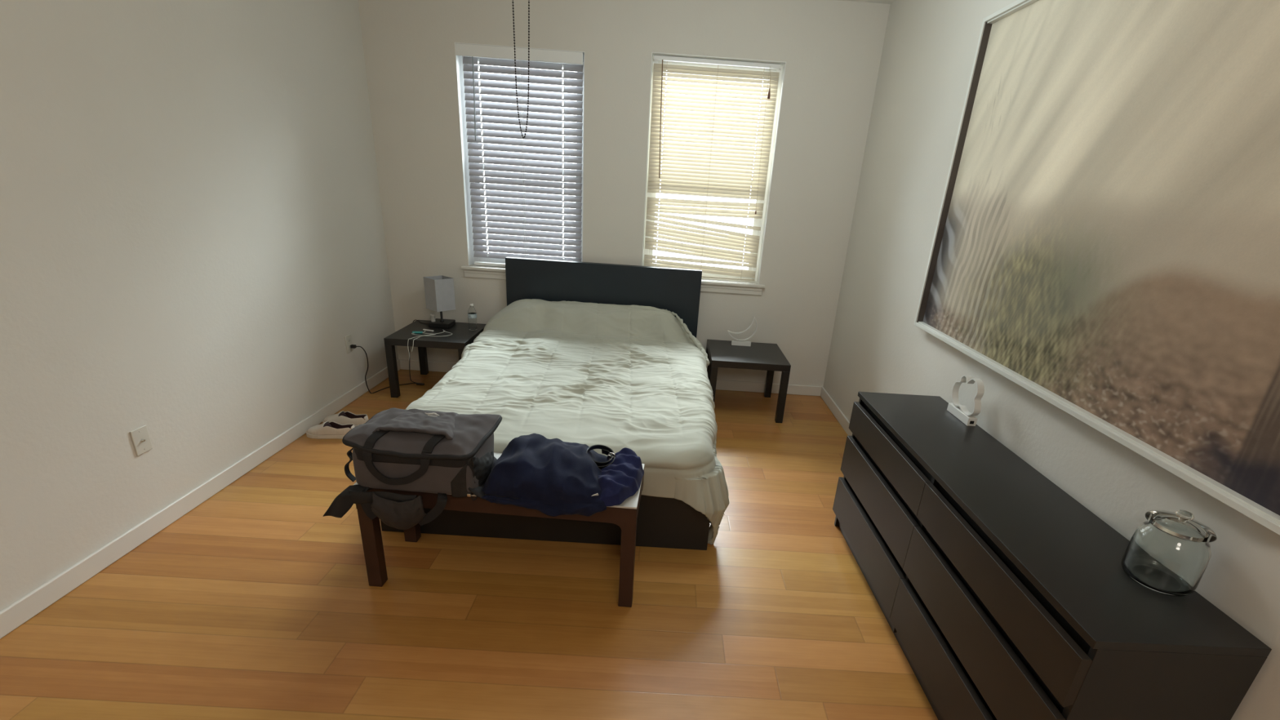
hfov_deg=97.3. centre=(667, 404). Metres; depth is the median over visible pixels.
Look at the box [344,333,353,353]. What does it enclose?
power outlet
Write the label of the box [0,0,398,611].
wall
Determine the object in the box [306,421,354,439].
shoe
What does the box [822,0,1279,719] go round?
wall
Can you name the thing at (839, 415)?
baseboard
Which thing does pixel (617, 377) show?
comforter
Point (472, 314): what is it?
water bottle
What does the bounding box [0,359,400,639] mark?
baseboard
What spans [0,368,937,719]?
floor
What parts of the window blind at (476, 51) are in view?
rail, ladder cord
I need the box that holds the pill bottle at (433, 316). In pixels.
[430,313,435,321]
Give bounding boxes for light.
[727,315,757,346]
[946,374,984,426]
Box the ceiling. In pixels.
[839,0,894,4]
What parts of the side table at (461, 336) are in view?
leg, leg, leg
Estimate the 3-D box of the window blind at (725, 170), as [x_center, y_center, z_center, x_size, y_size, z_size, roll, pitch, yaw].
[0.306,-1.738,4.273,0.903,1.528,0.058,4,21,-1]
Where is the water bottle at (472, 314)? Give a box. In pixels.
[467,303,477,330]
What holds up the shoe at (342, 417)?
on the floor
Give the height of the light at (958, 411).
0.193 m
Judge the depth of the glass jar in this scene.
1.36 m
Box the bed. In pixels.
[380,257,710,550]
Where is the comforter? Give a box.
[405,298,729,544]
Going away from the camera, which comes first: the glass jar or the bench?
the glass jar
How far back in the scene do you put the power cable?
4.28 m
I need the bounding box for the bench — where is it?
[353,452,644,607]
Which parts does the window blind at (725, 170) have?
head rail, rail, pull cord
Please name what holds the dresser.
on the floor
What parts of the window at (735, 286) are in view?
sash, sash, sill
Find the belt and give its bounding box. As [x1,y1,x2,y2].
[586,444,615,469]
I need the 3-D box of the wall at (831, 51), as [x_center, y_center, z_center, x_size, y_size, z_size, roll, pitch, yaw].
[-0.384,-1.548,4.403,3.927,2.850,0.190,4,21,-1]
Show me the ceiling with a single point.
(883, 2)
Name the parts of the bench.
leg, leg, panel, leg, rail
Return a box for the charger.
[407,328,452,360]
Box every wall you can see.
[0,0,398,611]
[358,0,890,386]
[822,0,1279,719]
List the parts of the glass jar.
lid, lid knob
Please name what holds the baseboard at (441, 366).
attached to the wall at (831, 51)
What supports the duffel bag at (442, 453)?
on the bench
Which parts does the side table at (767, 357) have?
leg, leg, leg, leg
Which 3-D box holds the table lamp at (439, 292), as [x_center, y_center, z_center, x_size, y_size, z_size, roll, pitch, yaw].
[-1.774,-0.802,4.395,0.202,0.378,0.203,12,23,21]
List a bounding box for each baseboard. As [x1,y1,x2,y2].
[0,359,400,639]
[400,359,822,395]
[820,386,852,436]
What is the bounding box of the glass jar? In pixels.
[1120,509,1217,596]
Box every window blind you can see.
[455,43,583,266]
[644,55,780,280]
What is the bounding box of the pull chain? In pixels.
[511,0,529,137]
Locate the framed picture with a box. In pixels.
[913,0,1279,535]
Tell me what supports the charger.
on the side table at (461, 336)
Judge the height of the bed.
1.000 m
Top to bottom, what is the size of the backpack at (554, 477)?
0.195 m
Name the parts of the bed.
footboard, headboard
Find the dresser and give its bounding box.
[832,391,1271,719]
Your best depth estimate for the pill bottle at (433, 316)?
4.40 m
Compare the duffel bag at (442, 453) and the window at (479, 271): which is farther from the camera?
the window at (479, 271)
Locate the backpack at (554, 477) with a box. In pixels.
[481,433,644,516]
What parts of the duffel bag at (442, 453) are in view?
handle, lid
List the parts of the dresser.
drawer, drawer, drawer, drawer, drawer, drawer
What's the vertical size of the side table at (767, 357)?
0.455 m
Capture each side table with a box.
[383,320,486,397]
[706,339,791,422]
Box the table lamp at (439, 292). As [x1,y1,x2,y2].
[422,275,455,328]
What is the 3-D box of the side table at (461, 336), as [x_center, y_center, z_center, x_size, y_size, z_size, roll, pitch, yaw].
[-1.764,-0.355,4.400,0.574,0.455,0.596,3,21,-2]
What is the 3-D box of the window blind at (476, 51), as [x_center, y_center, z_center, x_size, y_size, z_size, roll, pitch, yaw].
[-1.088,-1.805,4.252,0.893,1.525,0.077,4,21,-1]
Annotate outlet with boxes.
[129,425,152,455]
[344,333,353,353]
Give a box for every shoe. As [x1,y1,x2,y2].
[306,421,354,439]
[322,410,368,426]
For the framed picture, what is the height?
1.410 m
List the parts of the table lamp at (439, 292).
lamp shade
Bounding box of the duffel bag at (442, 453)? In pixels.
[322,408,502,529]
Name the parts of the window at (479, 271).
sill, sash, sash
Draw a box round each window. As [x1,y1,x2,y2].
[454,42,584,279]
[641,52,786,295]
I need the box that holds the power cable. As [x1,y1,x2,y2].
[350,320,428,393]
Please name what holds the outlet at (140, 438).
attached to the wall at (193, 240)
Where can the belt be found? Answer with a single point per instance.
(606, 450)
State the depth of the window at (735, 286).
4.36 m
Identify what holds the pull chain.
hanging from the ceiling

